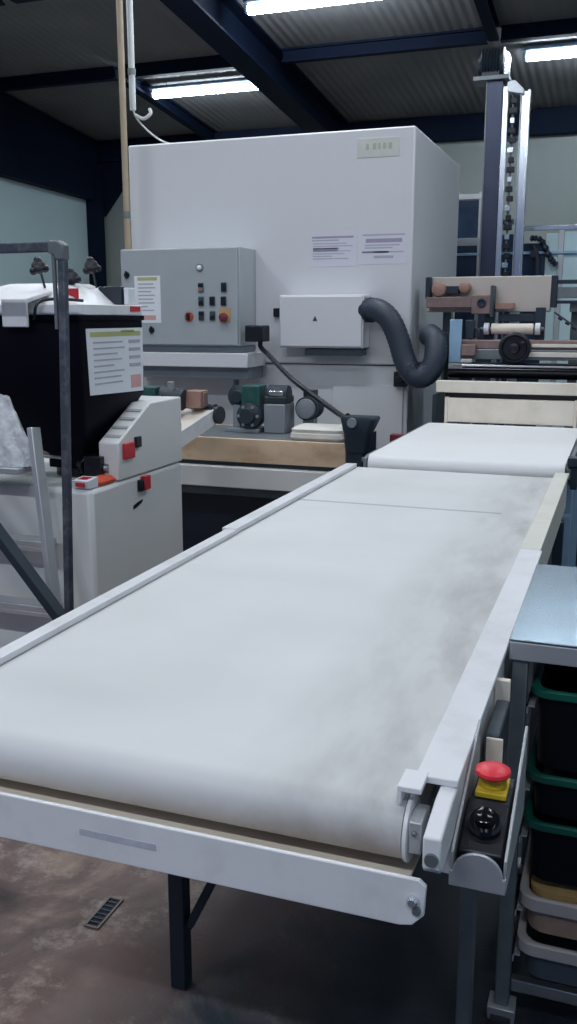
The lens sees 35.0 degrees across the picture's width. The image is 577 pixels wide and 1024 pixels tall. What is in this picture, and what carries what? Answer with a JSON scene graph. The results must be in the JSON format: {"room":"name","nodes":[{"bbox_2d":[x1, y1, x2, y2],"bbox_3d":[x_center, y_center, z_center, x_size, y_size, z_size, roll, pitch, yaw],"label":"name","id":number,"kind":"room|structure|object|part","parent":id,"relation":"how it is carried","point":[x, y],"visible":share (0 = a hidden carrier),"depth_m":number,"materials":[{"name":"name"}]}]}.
{"room":"processing plant","nodes":[
{"label":"processing plant","id":0,"kind":"room"},
{"bbox_2d":[0,177,88,285],"bbox_3d":[-5.325,-2.485,6.389,0.100,5.400,15.100,4,13,19],"label":"wall","id":1,"kind":"structure","parent":0,"point":[28,213],"depth_m":11.83,"materials":[{"name":"paint"}]},
{"bbox_2d":[0,92,98,199],"bbox_3d":[-5.255,-4.061,5.892,0.140,2.290,14.850,4,13,19],"label":"wall","id":2,"kind":"structure","parent":1,"relation":"attached to","point":[37,149],"depth_m":11.63,"materials":[{"name":"paint"}]},
{"bbox_2d":[86,170,106,286],"bbox_3d":[-2.725,-3.008,13.171,0.200,3.600,0.150,4,13,19],"label":"wall pillar","id":3,"kind":"structure","parent":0,"point":[94,208],"depth_m":12.90,"materials":[{"name":"metal"}]},
{"bbox_2d":[0,450,576,1023],"bbox_3d":[-0.172,0.593,5.137,11.060,0.100,15.100,4,13,19],"label":"floor","id":4,"kind":"structure","parent":0,"point":[257,958],"depth_m":2.35,"materials":[{"name":"concrete"}]},
{"bbox_2d":[0,427,63,621],"bbox_3d":[-1.102,0.263,3.590,0.655,1.198,0.250,4,13,19],"label":"step ladder","id":5,"kind":"object","parent":4,"relation":"on","point":[44,543],"visible":0.46,"depth_m":3.49,"materials":[{"name":"metal"}]},
{"bbox_2d":[0,394,30,466],"bbox_3d":[-1.076,-0.332,3.499,0.275,0.301,0.129,4,13,19],"label":"plastic bag","id":6,"kind":"object","parent":5,"relation":"on","point":[14,445],"visible":0.94,"depth_m":3.46,"materials":[{"name":"plastic"}]},
{"bbox_2d":[0,240,73,619],"bbox_3d":[-1.129,-0.026,3.365,0.833,1.849,0.055,4,13,19],"label":"steel frame","id":7,"kind":"object","parent":4,"relation":"on","point":[58,249],"visible":0.8,"depth_m":3.18,"materials":[{"name":"metal"}]},
{"bbox_3d":[-1.144,-0.911,3.183,0.800,0.033,0.032,4,13,19],"label":"rail","id":8,"kind":"part","parent":7,"relation":"part of","materials":[{"name":"metal"}]},
{"bbox_3d":[-0.783,0.025,3.246,0.095,1.800,0.028,4,13,19],"label":"post","id":9,"kind":"part","parent":7,"relation":"part of","materials":[{"name":"metal"}]},
{"bbox_2d":[0,396,182,647],"bbox_3d":[-0.950,0.137,4.050,0.736,1.246,0.792,4,13,19],"label":"cabinet","id":10,"kind":"object","parent":4,"relation":"on","point":[125,527],"visible":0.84,"depth_m":3.74,"materials":[{"name":"white metal"}]},
{"bbox_2d":[0,256,143,476],"bbox_3d":[-1.024,-0.609,3.831,0.702,0.893,0.548,4,13,19],"label":"hopper","id":11,"kind":"object","parent":10,"relation":"on","point":[29,338],"visible":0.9,"depth_m":3.61,"materials":[{"name":"black plastic"}]},
{"bbox_3d":[-0.986,-0.974,3.623,0.075,0.074,0.050,4,13,19],"label":"wing knob","id":12,"kind":"part","parent":11,"relation":"part of","materials":[{"name":"black plastic"}]},
{"bbox_3d":[-0.985,-0.930,3.673,0.010,0.095,0.060,2,12,8],"label":"knob stem","id":13,"kind":"part","parent":11,"relation":"part of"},
{"bbox_3d":[-0.958,-0.226,3.764,0.141,0.021,0.016,4,13,19],"label":"valve lever","id":14,"kind":"part","parent":11,"relation":"part of","materials":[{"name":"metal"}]},
{"bbox_3d":[-0.890,-0.785,3.537,0.196,0.086,0.020,-4,13,-17],"label":"lid handle","id":15,"kind":"part","parent":11,"relation":"part of","materials":[{"name":"black plastic"}]},
{"bbox_3d":[-0.992,-0.837,3.801,0.625,0.041,0.485,4,13,19],"label":"lid","id":16,"kind":"part","parent":11,"relation":"part of","materials":[{"name":"white paint"}]},
{"bbox_3d":[-0.880,-0.955,3.718,0.075,0.074,0.050,4,13,19],"label":"wing knob","id":17,"kind":"part","parent":11,"relation":"part of","materials":[{"name":"black plastic"}]},
{"bbox_3d":[-0.813,-1.019,3.788,0.075,0.074,0.050,4,13,19],"label":"wing knob","id":18,"kind":"part","parent":11,"relation":"part of","materials":[{"name":"black plastic"}]},
{"bbox_3d":[-0.811,-0.971,3.840,0.010,0.104,0.060,2,12,8],"label":"knob stem","id":19,"kind":"part","parent":11,"relation":"part of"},
{"bbox_2d":[85,328,142,395],"bbox_3d":[-0.701,-0.615,3.741,0.003,0.266,0.445,4,13,19],"label":"notice","id":20,"kind":"object","parent":11,"relation":"attached to","point":[114,355],"visible":1,"depth_m":3.72,"materials":[{"name":"paper"}]},
{"bbox_2d":[94,474,114,485],"bbox_3d":[-0.750,-0.128,3.650,0.078,0.025,0.130,4,13,19],"label":"cloth","id":21,"kind":"object","parent":10,"relation":"on","point":[103,479],"visible":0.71,"depth_m":3.63,"materials":[{"name":"fabric"}]},
{"bbox_2d":[122,441,134,459],"bbox_3d":[-0.651,-0.251,3.738,0.016,0.066,0.078,4,13,19],"label":"rocker switch","id":22,"kind":"object","parent":10,"relation":"attached to","point":[128,447],"depth_m":3.72,"materials":[{"name":"red plastic"}]},
{"bbox_2d":[134,436,141,447],"bbox_3d":[-0.625,-0.291,3.806,0.014,0.045,0.041,4,13,19],"label":"toggle switch","id":23,"kind":"object","parent":10,"relation":"attached to","point":[137,439],"depth_m":3.80,"materials":[{"name":"black plastic"}]},
{"bbox_2d":[137,475,150,491],"bbox_3d":[-0.611,-0.122,3.880,0.022,0.060,0.082,4,13,19],"label":"switch","id":24,"kind":"object","parent":10,"relation":"attached to","point":[143,481],"depth_m":3.87,"materials":[{"name":"red plastic"}]},
{"bbox_2d":[83,896,123,929],"bbox_3d":[-0.506,1.098,2.511,0.046,0.006,0.135,4,13,19],"label":"floor drain","id":25,"kind":"object","parent":4,"relation":"on","point":[100,916],"visible":1,"depth_m":2.51,"materials":[{"name":"grey metal"}]},
{"bbox_2d":[181,404,225,446],"bbox_3d":[-0.664,-0.021,5.092,0.304,1.121,0.666,8,14,32],"label":"conveyor","id":26,"kind":"object","parent":4,"relation":"on","point":[194,421],"visible":0.23,"depth_m":5.07,"materials":[{"name":"metal"}]},
{"bbox_2d":[141,381,186,410],"bbox_3d":[-0.711,-0.644,5.117,0.286,0.170,0.140,4,13,19],"label":"motor","id":27,"kind":"object","parent":26,"relation":"on","point":[149,390],"visible":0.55,"depth_m":5.06,"materials":[{"name":"metal"}]},
{"bbox_2d":[186,390,207,407],"bbox_3d":[-0.510,-0.633,5.132,0.105,0.096,0.100,4,13,19],"label":"sensor box","id":28,"kind":"object","parent":26,"relation":"on","point":[194,398],"visible":1,"depth_m":5.09,"materials":[{"name":"orange metal"}]},
{"bbox_3d":[-0.570,-0.395,4.916,0.012,0.265,0.609,8,14,32],"label":"plate","id":29,"kind":"part","parent":26,"relation":"part of","materials":[{"name":"white paint"}]},
{"bbox_2d":[179,424,375,551],"bbox_3d":[-0.271,-0.066,5.844,1.530,0.895,0.690,4,13,19],"label":"bench","id":30,"kind":"object","parent":4,"relation":"on","point":[226,477],"visible":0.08,"depth_m":5.49,"materials":[{"name":"wood"}]},
{"bbox_3d":[-0.266,0.088,5.891,1.490,0.515,0.020,4,13,19],"label":"modesty panel","id":31,"kind":"part","parent":30,"relation":"part of","materials":[{"name":"metal"}]},
{"bbox_3d":[-0.268,-0.189,5.827,1.490,0.053,0.630,4,13,19],"label":"under frame","id":32,"kind":"part","parent":30,"relation":"part of","materials":[{"name":"paint"}]},
{"bbox_2d":[225,379,266,432],"bbox_3d":[-0.264,-0.669,5.759,0.265,0.320,0.245,4,13,19],"label":"motor","id":33,"kind":"object","parent":30,"relation":"on","point":[247,401],"visible":0.97,"depth_m":5.69,"materials":[{"name":"metal"}]},
{"bbox_3d":[-0.258,-0.598,5.796,0.230,0.165,0.200,4,13,19],"label":"plate","id":34,"kind":"part","parent":33,"relation":"part of","materials":[{"name":"metal"}]},
{"bbox_2d":[264,385,293,433],"bbox_3d":[-0.058,-0.647,5.723,0.140,0.292,0.180,4,13,19],"label":"motor","id":35,"kind":"object","parent":30,"relation":"on","point":[279,399],"visible":0.98,"depth_m":5.65,"materials":[{"name":"metal"}]},
{"bbox_3d":[-0.076,-0.730,5.638,0.090,0.030,0.020,4,13,19],"label":"rating plate","id":36,"kind":"part","parent":35,"relation":"part of","materials":[{"name":"metal"}]},
{"bbox_2d":[295,389,323,422],"bbox_3d":[0.130,-0.634,5.744,0.148,0.259,0.185,4,13,19],"label":"motor","id":37,"kind":"object","parent":30,"relation":"on","point":[307,408],"visible":0.78,"depth_m":5.67,"materials":[{"name":"metal"}]},
{"bbox_2d":[290,423,343,441],"bbox_3d":[0.195,-0.471,5.406,0.324,0.078,0.244,4,13,19],"label":"folded cloth","id":38,"kind":"object","parent":30,"relation":"on","point":[305,431],"visible":0.77,"depth_m":5.30,"materials":[{"name":"fabric"}]},
{"bbox_3d":[0.443,-0.382,5.520,0.012,0.142,0.635,4,13,19],"label":"plate","id":39,"kind":"part","parent":30,"relation":"part of","materials":[{"name":"metal"}]},
{"bbox_2d":[0,463,568,1023],"bbox_3d":[0.246,0.532,2.919,1.195,0.944,3.112,4,13,19],"label":"conveyor","id":40,"kind":"object","parent":4,"relation":"on","point":[282,705],"visible":0.97,"depth_m":1.74,"materials":[{"name":"fabric"}]},
{"bbox_3d":[-0.440,0.271,2.352,0.038,0.141,1.480,4,13,19],"label":"rail","id":41,"kind":"part","parent":40,"relation":"part of","materials":[{"name":"metal"}]},
{"bbox_3d":[-0.262,0.779,2.166,0.040,0.775,0.040,4,13,19],"label":"leg","id":42,"kind":"part","parent":40,"relation":"part of","materials":[{"name":"metal"}]},
{"bbox_3d":[0.053,-0.019,3.707,0.052,0.144,1.458,4,13,19],"label":"rail","id":43,"kind":"part","parent":40,"relation":"part of","materials":[{"name":"metal"}]},
{"bbox_3d":[0.185,0.409,1.360,0.036,0.029,0.057,4,13,19],"label":"corner plate","id":44,"kind":"part","parent":40,"relation":"part of","materials":[{"name":"white paint"}]},
{"bbox_3d":[0.293,0.206,2.936,0.945,0.025,2.680,4,13,19],"label":"bed frame","id":45,"kind":"part","parent":40,"relation":"part of","materials":[{"name":"metal"}]},
{"bbox_3d":[0.381,0.828,1.934,0.032,0.775,0.032,4,13,19],"label":"leg","id":46,"kind":"part","parent":40,"relation":"part of","materials":[{"name":"metal"}]},
{"bbox_3d":[0.467,0.329,2.045,0.064,0.155,1.450,4,13,19],"label":"rail","id":47,"kind":"part","parent":40,"relation":"part of","materials":[{"name":"metal"}]},
{"bbox_3d":[0.291,0.457,1.355,0.052,0.041,0.051,4,13,19],"label":"rotary knob","id":48,"kind":"part","parent":40,"relation":"part of","materials":[{"name":"plastic"}]},
{"bbox_3d":[0.348,0.433,1.556,0.028,0.105,0.006,4,13,19],"label":"mounting plate","id":49,"kind":"part","parent":40,"relation":"part of","materials":[{"name":"beige paint"}]},
{"bbox_3d":[0.416,0.379,1.784,0.028,0.115,0.015,4,13,19],"label":"mounting plate","id":50,"kind":"part","parent":40,"relation":"part of","materials":[{"name":"beige paint"}]},
{"bbox_3d":[0.959,0.045,3.385,0.060,0.153,1.458,4,13,19],"label":"rail","id":51,"kind":"part","parent":40,"relation":"part of","materials":[{"name":"metal"}]},
{"bbox_3d":[1.118,0.418,3.861,0.040,0.775,0.040,4,13,19],"label":"leg","id":52,"kind":"part","parent":40,"relation":"part of","materials":[{"name":"metal"}]},
{"bbox_2d":[128,126,459,448],"bbox_3d":[0.091,-1.328,7.199,2.090,2.800,1.876,4,13,19],"label":"machine","id":53,"kind":"object","parent":4,"relation":"on","point":[266,195],"visible":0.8,"depth_m":6.29,"materials":[{"name":"paint"}]},
{"bbox_2d":[132,108,168,142],"bbox_3d":[-0.920,-2.728,6.481,0.358,0.232,0.073,-3,12,-13],"label":"loose cable","id":54,"kind":"object","parent":53,"relation":"on","point":[149,114],"visible":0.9,"depth_m":6.44,"materials":[{"name":"plastic"}]},
{"bbox_2d":[120,246,265,378],"bbox_3d":[-0.691,-1.395,6.454,1.005,0.882,0.349,4,13,19],"label":"control panel","id":55,"kind":"object","parent":53,"relation":"attached to","point":[208,298],"visible":0.95,"depth_m":6.31,"materials":[{"name":"metal"}]},
{"bbox_2d":[134,276,160,322],"bbox_3d":[-0.984,-1.485,6.401,0.202,0.320,0.002,4,13,19],"label":"notice","id":56,"kind":"object","parent":55,"relation":"attached to","point":[147,288],"visible":0.9,"depth_m":6.40,"materials":[{"name":"paper"}]},
{"bbox_3d":[-0.758,-1.483,6.327,0.884,0.641,0.015,4,13,19],"label":"door","id":57,"kind":"part","parent":55,"relation":"part of","materials":[{"name":"metal"}]},
{"bbox_3d":[-0.691,-1.344,6.306,0.068,0.068,0.034,4,13,19],"label":"selector knob","id":58,"kind":"part","parent":55,"relation":"part of","materials":[{"name":"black plastic"}]},
{"bbox_3d":[-0.695,-1.173,6.558,0.880,0.044,0.248,4,13,19],"label":"mounting rail","id":59,"kind":"part","parent":55,"relation":"part of","materials":[{"name":"metal"}]},
{"bbox_2d":[196,264,202,271],"bbox_3d":[-0.607,-1.657,6.214,0.056,0.056,0.022,4,13,19],"label":"lamp","id":60,"kind":"object","parent":55,"relation":"attached to","point":[199,267],"depth_m":6.21,"materials":[{"name":"plastic"}]},
{"bbox_3d":[-0.680,-1.011,6.575,0.960,0.080,0.268,4,13,19],"label":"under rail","id":61,"kind":"part","parent":55,"relation":"part of","materials":[{"name":"metal"}]},
{"bbox_2d":[245,325,269,341],"bbox_3d":[-0.212,-1.217,6.246,0.130,0.110,0.140,4,13,19],"label":"socket","id":62,"kind":"object","parent":55,"relation":"attached to","point":[253,333],"visible":1,"depth_m":6.19,"materials":[{"name":"black plastic"}]},
{"bbox_2d":[258,342,349,417],"bbox_3d":[0.062,-0.837,5.683,0.066,0.416,1.344,-5,13,-23],"label":"power cable","id":63,"kind":"object","parent":62,"relation":"attached to","point":[263,350],"visible":0.87,"depth_m":5.64,"materials":[{"name":"black plastic"}]},
{"bbox_2d":[273,308,279,316],"bbox_3d":[-0.079,-1.394,6.403,0.050,0.060,0.029,4,13,19],"label":"wall switch","id":64,"kind":"object","parent":53,"relation":"attached to","point":[276,311],"depth_m":6.39,"materials":[{"name":"black plastic"}]},
{"bbox_3d":[0.215,-1.280,6.155,0.575,0.330,0.012,4,13,19],"label":"door","id":65,"kind":"part","parent":53,"relation":"part of","materials":[{"name":"metal"}]},
{"bbox_2d":[309,232,357,266],"bbox_3d":[0.301,-1.774,6.196,0.340,0.220,0.002,4,13,19],"label":"notice","id":66,"kind":"object","parent":53,"relation":"attached to","point":[325,249],"visible":1,"depth_m":6.20,"materials":[{"name":"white paper"}]},
{"bbox_3d":[0.547,-0.586,6.376,0.500,0.590,0.020,4,13,19],"label":"access panel","id":67,"kind":"part","parent":53,"relation":"part of","materials":[{"name":"metal"}]},
{"bbox_3d":[0.585,-2.374,5.963,0.283,0.120,0.006,4,13,19],"label":"name plate","id":68,"kind":"part","parent":53,"relation":"part of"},
{"bbox_2d":[360,230,406,263],"bbox_3d":[0.629,-1.754,6.079,0.317,0.210,0.002,4,13,19],"label":"notice","id":69,"kind":"object","parent":53,"relation":"attached to","point":[376,247],"visible":1,"depth_m":6.08,"materials":[{"name":"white paper"}]},
{"bbox_2d":[393,371,407,386],"bbox_3d":[0.754,-0.897,6.183,0.085,0.100,0.098,4,13,19],"label":"wall switch","id":70,"kind":"object","parent":53,"relation":"attached to","point":[397,380],"depth_m":6.17,"materials":[{"name":"black plastic"}]},
{"bbox_2d":[358,297,447,388],"bbox_3d":[0.745,-1.106,5.982,0.612,0.580,0.275,5,13,23],"label":"hose","id":71,"kind":"object","parent":53,"relation":"attached to","point":[371,310],"visible":1,"depth_m":5.89,"materials":[{"name":"rubber"}]},
{"bbox_2d":[340,415,379,470],"bbox_3d":[0.397,-0.012,5.190,0.210,1.062,0.139,4,13,19],"label":"funnel","id":72,"kind":"object","parent":4,"relation":"on","point":[358,430],"visible":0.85,"depth_m":5.07,"materials":[{"name":"plastic"}]},
{"bbox_3d":[0.379,0.082,5.232,0.090,0.860,0.070,4,13,19],"label":"post","id":73,"kind":"part","parent":72,"relation":"part of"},
{"bbox_2d":[390,433,403,441],"bbox_3d":[0.638,0.000,5.451,0.080,0.930,0.060,4,13,19],"label":"marker post","id":74,"kind":"object","parent":4,"relation":"on","point":[393,436],"visible":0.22,"depth_m":5.34,"materials":[{"name":"plastic"}]},
{"bbox_2d":[361,423,576,566],"bbox_3d":[1.079,0.061,5.031,1.012,0.985,1.515,4,13,19],"label":"conveyor","id":75,"kind":"object","parent":4,"relation":"on","point":[529,451],"visible":0.69,"depth_m":4.51,"materials":[{"name":"fabric"}]},
{"bbox_3d":[0.625,-0.365,5.114,0.018,0.105,1.505,4,13,19],"label":"plate","id":76,"kind":"part","parent":75,"relation":"part of","materials":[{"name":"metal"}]},
{"bbox_3d":[1.368,0.241,4.547,0.040,0.835,0.040,4,13,19],"label":"leg","id":77,"kind":"part","parent":75,"relation":"part of","materials":[{"name":"blue metal"}]},
{"bbox_3d":[1.510,-0.299,4.801,0.018,0.105,1.505,4,13,19],"label":"plate","id":78,"kind":"part","parent":75,"relation":"part of","materials":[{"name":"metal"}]},
{"bbox_3d":[1.709,0.045,5.466,0.040,0.835,0.040,4,13,19],"label":"leg","id":79,"kind":"part","parent":75,"relation":"part of","materials":[{"name":"blue metal"}]},
{"bbox_2d":[425,275,576,566],"bbox_3d":[1.483,-0.609,6.073,1.240,1.862,0.922,4,13,19],"label":"machine","id":80,"kind":"object","parent":4,"relation":"on","point":[456,400],"visible":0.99,"depth_m":5.80,"materials":[{"name":"beige paint"}]},
{"bbox_3d":[1.063,-0.463,6.255,0.030,1.500,0.790,4,13,19],"label":"frame","id":81,"kind":"part","parent":80,"relation":"part of","materials":[{"name":"metal"}]},
{"bbox_3d":[1.068,-1.045,5.870,0.077,0.370,0.023,4,13,19],"label":"blue post","id":82,"kind":"part","parent":80,"relation":"part of","materials":[{"name":"metal"}]},
{"bbox_3d":[1.383,-0.666,5.686,0.820,0.135,0.060,4,13,19],"label":"dark gap plate","id":83,"kind":"part","parent":80,"relation":"part of","materials":[{"name":"beige metal"}]},
{"bbox_3d":[1.445,-0.898,5.659,0.743,0.015,0.016,4,13,19],"label":"scraper rod","id":84,"kind":"part","parent":80,"relation":"part of","materials":[{"name":"metal"}]},
{"bbox_3d":[1.913,-1.419,5.894,0.428,0.202,0.080,4,13,19],"label":"arm","id":85,"kind":"part","parent":80,"relation":"part of","materials":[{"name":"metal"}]},
{"bbox_3d":[1.882,-1.174,5.925,0.335,0.241,0.026,4,13,19],"label":"drive chain","id":86,"kind":"part","parent":80,"relation":"part of","materials":[{"name":"metal"}]},
{"bbox_2d":[472,46,531,425],"bbox_3d":[1.743,-1.903,7.703,0.520,3.715,0.400,4,13,19],"label":"lift tower","id":87,"kind":"object","parent":4,"relation":"on","point":[493,64],"visible":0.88,"depth_m":7.44,"materials":[{"name":"metal"}]},
{"bbox_3d":[1.640,-3.615,7.377,0.200,0.230,0.230,4,13,19],"label":"hoist motor","id":88,"kind":"part","parent":87,"relation":"part of","materials":[{"name":"metal"}]},
{"bbox_3d":[1.649,-3.486,7.401,0.280,0.033,0.220,4,13,19],"label":"head plate","id":89,"kind":"part","parent":87,"relation":"part of","materials":[{"name":"metal"}]},
{"bbox_3d":[1.750,-1.741,7.699,0.042,3.400,0.085,4,13,19],"label":"guide rail","id":90,"kind":"part","parent":87,"relation":"part of","materials":[{"name":"metal"}]},
{"bbox_3d":[1.804,-1.941,7.628,0.063,3.021,0.040,4,13,19],"label":"drag chain","id":91,"kind":"part","parent":87,"relation":"part of","materials":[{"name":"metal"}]},
{"bbox_2d":[455,192,576,427],"bbox_3d":[2.291,-1.421,7.972,2.044,2.660,0.119,4,13,19],"label":"metal rack","id":92,"kind":"object","parent":4,"relation":"on","point":[539,259],"visible":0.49,"depth_m":7.94,"materials":[{"name":"metal"}]},
{"bbox_3d":[1.521,-1.317,8.312,0.292,2.115,0.010,4,13,19],"label":"panel","id":93,"kind":"part","parent":92,"relation":"part of","materials":[{"name":"metal"}]},
{"bbox_3d":[1.521,-2.569,8.045,0.292,0.315,0.010,4,13,19],"label":"panel","id":94,"kind":"part","parent":92,"relation":"part of","materials":[{"name":"metal"}]},
{"bbox_3d":[1.522,-2.564,8.048,0.384,0.425,0.048,4,13,19],"label":"rail","id":95,"kind":"part","parent":92,"relation":"part of","materials":[{"name":"metal"}]},
{"bbox_3d":[1.682,-1.474,8.221,0.044,2.660,0.044,4,13,19],"label":"post","id":96,"kind":"part","parent":92,"relation":"part of","materials":[{"name":"metal"}]},
{"bbox_3d":[1.836,-1.335,8.192,0.282,2.200,0.010,4,13,19],"label":"panel","id":97,"kind":"part","parent":92,"relation":"part of","materials":[{"name":"metal"}]},
{"bbox_3d":[2.292,-2.213,7.805,2.040,0.022,0.012,4,13,19],"label":"rail","id":98,"kind":"part","parent":92,"relation":"part of","materials":[{"name":"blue metal"}]},
{"bbox_3d":[2.111,-1.275,8.103,0.206,2.120,0.010,4,13,19],"label":"panel","id":99,"kind":"part","parent":92,"relation":"part of","materials":[{"name":"metal"}]},
{"bbox_3d":[2.255,-1.303,8.043,0.101,2.200,0.010,4,13,19],"label":"panel","id":100,"kind":"part","parent":92,"relation":"part of","materials":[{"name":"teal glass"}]},
{"bbox_3d":[2.627,-2.394,7.676,1.350,0.037,0.054,4,13,19],"label":"rail","id":101,"kind":"part","parent":92,"relation":"part of","materials":[{"name":"metal"}]},
{"bbox_3d":[2.326,-1.279,8.024,0.044,2.360,0.044,4,13,19],"label":"post","id":102,"kind":"part","parent":92,"relation":"part of","materials":[{"name":"metal"}]},
{"bbox_3d":[2.572,-1.284,7.930,0.477,2.210,0.010,4,13,19],"label":"panel","id":103,"kind":"part","parent":92,"relation":"part of","materials":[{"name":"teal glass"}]},
{"bbox_2d":[487,564,576,1023],"bbox_3d":[0.864,0.688,2.171,0.655,0.950,0.630,4,13,19],"label":"work table","id":104,"kind":"object","parent":4,"relation":"on","point":[544,630],"visible":0.73,"depth_m":2.03,"materials":[{"name":"metal"}]},
{"bbox_3d":[0.487,0.709,2.005,0.032,0.829,0.032,4,13,19],"label":"leg","id":105,"kind":"part","parent":104,"relation":"part of","materials":[{"name":"metal"}]},
{"bbox_3d":[0.681,0.597,2.529,0.032,0.829,0.032,4,13,19],"label":"leg","id":106,"kind":"part","parent":104,"relation":"part of","materials":[{"name":"metal"}]},
{"bbox_3d":[0.766,1.082,1.978,0.559,0.030,0.022,4,13,19],"label":"rail","id":107,"kind":"part","parent":104,"relation":"part of","materials":[{"name":"metal"}]},
{"bbox_2d":[517,831,576,986],"bbox_3d":[0.854,0.905,2.190,0.547,0.213,0.565,4,13,19],"label":"tub","id":108,"kind":"object","parent":104,"relation":"in","point":[549,957],"depth_m":2.02,"materials":[{"name":"plastic"}]},
{"bbox_3d":[0.854,0.849,2.178,0.547,0.098,0.565,4,13,19],"label":"storage tub","id":109,"kind":"part","parent":108,"relation":"part of","materials":[{"name":"plastic"}]},
{"bbox_2d":[524,720,576,887],"bbox_3d":[0.854,0.645,2.134,0.547,0.260,0.565,4,13,19],"label":"tub","id":110,"kind":"object","parent":108,"relation":"on","point":[553,839],"depth_m":1.97,"materials":[{"name":"plastic"}]},
{"bbox_3d":[0.854,0.568,2.118,0.547,0.104,0.565,4,13,19],"label":"storage tub","id":111,"kind":"part","parent":110,"relation":"part of","materials":[{"name":"plastic"}]},
{"bbox_2d":[532,662,576,772],"bbox_3d":[0.854,0.422,2.087,0.547,0.184,0.565,4,13,19],"label":"tub","id":112,"kind":"object","parent":110,"relation":"on","point":[555,686],"visible":0.55,"depth_m":1.92,"materials":[{"name":"plastic"}]},
{"bbox_2d":[534,758,576,820],"bbox_3d":[0.854,0.572,2.119,0.521,0.096,0.539,4,13,19],"label":"tub","id":113,"kind":"object","parent":110,"relation":"in","point":[555,791],"depth_m":1.94,"materials":[{"name":"plastic"}]},
{"bbox_2d":[528,872,576,939],"bbox_3d":[0.854,0.853,2.179,0.519,0.090,0.537,4,13,19],"label":"tub","id":114,"kind":"object","parent":108,"relation":"in","point":[545,915],"depth_m":1.99,"materials":[{"name":"plastic"}]},
{"bbox_2d":[531,873,576,903],"bbox_3d":[0.854,0.805,2.168,0.503,0.052,0.521,4,13,19],"label":"tub","id":115,"kind":"object","parent":108,"relation":"in","point":[545,889],"visible":0.23,"depth_m":2.00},
{"bbox_2d":[0,0,576,140],"bbox_3d":[-0.172,-4.136,4.131,11.060,1.590,15.100,4,13,19],"label":"ceiling","id":116,"kind":"structure","parent":0,"point":[44,36],"depth_m":9.62,"materials":[{"name":"metal"}]},
{"bbox_2d":[10,0,41,3],"bbox_3d":[-1.707,-4.513,7.826,1.540,0.130,0.090,4,13,19],"label":"roof purlin","id":117,"kind":"structure","parent":116,"relation":"attached to","point":[14,1],"depth_m":8.07,"materials":[{"name":"metal"}]},
{"bbox_2d":[0,66,117,91],"bbox_3d":[-2.745,-4.833,10.262,1.840,0.130,0.090,4,13,19],"label":"roof beam","id":118,"kind":"structure","parent":116,"relation":"attached to","point":[99,74],"depth_m":10.17,"materials":[{"name":"metal"}]},
{"bbox_2d":[116,0,130,248],"bbox_3d":[-1.147,-3.108,6.287,0.055,2.537,0.056,4,13,19],"label":"supply pipe","id":119,"kind":"object","parent":116,"relation":"attached to","point":[119,3],"visible":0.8,"depth_m":6.36,"materials":[{"name":"metal"}]},
{"bbox_2d":[126,0,135,110],"bbox_3d":[-1.093,-3.589,6.273,0.055,1.569,0.056,4,13,19],"label":"pipe","id":120,"kind":"object","parent":116,"relation":"hanging from","point":[129,3],"visible":1,"depth_m":6.35,"materials":[{"name":"metal"}]},
{"bbox_2d":[125,78,216,139],"bbox_3d":[-1.379,-4.886,11.165,0.100,0.389,2.490,4,13,19],"label":"roof beam","id":121,"kind":"structure","parent":116,"relation":"attached to","point":[168,106],"depth_m":11.14,"materials":[{"name":"metal"}]},
{"bbox_2d":[125,55,234,79],"bbox_3d":[-1.043,-4.705,9.660,1.540,0.130,0.090,4,13,19],"label":"roof beam","id":122,"kind":"structure","parent":116,"relation":"attached to","point":[215,62],"depth_m":9.67,"materials":[{"name":"metal"}]},
{"bbox_2d":[149,77,257,98],"bbox_3d":[-0.873,-4.726,10.136,1.460,0.187,0.098,4,13,19],"label":"ceiling light","id":123,"kind":"object","parent":116,"relation":"hanging from","point":[233,84],"visible":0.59,"depth_m":10.14,"materials":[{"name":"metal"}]},
{"bbox_2d":[160,0,348,132],"bbox_3d":[-1.872,-4.043,4.725,0.260,1.860,15.000,4,13,19],"label":"roof beam","id":124,"kind":"structure","parent":116,"relation":"attached to","point":[224,25],"depth_m":8.98,"materials":[{"name":"metal"}]},
{"bbox_2d":[243,0,373,14],"bbox_3d":[0.273,-4.417,7.821,1.400,0.187,0.098,4,13,19],"label":"ceiling light","id":125,"kind":"object","parent":116,"relation":"hanging from","point":[252,7],"visible":1,"depth_m":7.91,"materials":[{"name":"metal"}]},
{"bbox_2d":[97,106,576,216],"bbox_3d":[2.340,-4.324,11.185,10.860,1.000,0.140,4,13,19],"label":"roof beam","id":126,"kind":"structure","parent":116,"relation":"attached to","point":[558,120],"depth_m":11.31,"materials":[{"name":"metal"}]},
{"bbox_2d":[281,27,488,63],"bbox_3d":[0.913,-4.557,8.967,2.060,0.130,0.090,4,13,19],"label":"roof beam","id":127,"kind":"structure","parent":116,"relation":"attached to","point":[474,36],"depth_m":8.94,"materials":[{"name":"metal"}]},
{"bbox_2d":[474,0,499,41],"bbox_3d":[1.607,-4.380,7.693,0.100,0.322,1.820,4,13,19],"label":"roof beam","id":128,"kind":"structure","parent":116,"relation":"attached to","point":[486,11],"depth_m":8.14,"materials":[{"name":"metal"}]},
{"bbox_2d":[500,18,576,42],"bbox_3d":[3.104,-4.392,8.192,2.360,0.130,0.090,4,13,19],"label":"roof beam","id":129,"kind":"structure","parent":116,"relation":"attached to","point":[559,28],"depth_m":8.46,"materials":[{"name":"metal"}]},
{"bbox_2d":[523,41,576,60],"bbox_3d":[2.963,-4.456,8.774,1.400,0.147,0.098,4,13,19],"label":"ceiling light","id":130,"kind":"object","parent":116,"relation":"hanging from","point":[568,49],"visible":1,"depth_m":8.89,"materials":[{"name":"metal"}]},
{"bbox_2d":[99,134,576,361],"bbox_3d":[2.381,-2.929,11.598,10.860,4.100,0.100,4,13,19],"label":"wall","id":131,"kind":"structure","parent":0,"point":[551,192],"depth_m":11.13,"materials":[{"name":"paint"}]}
]}

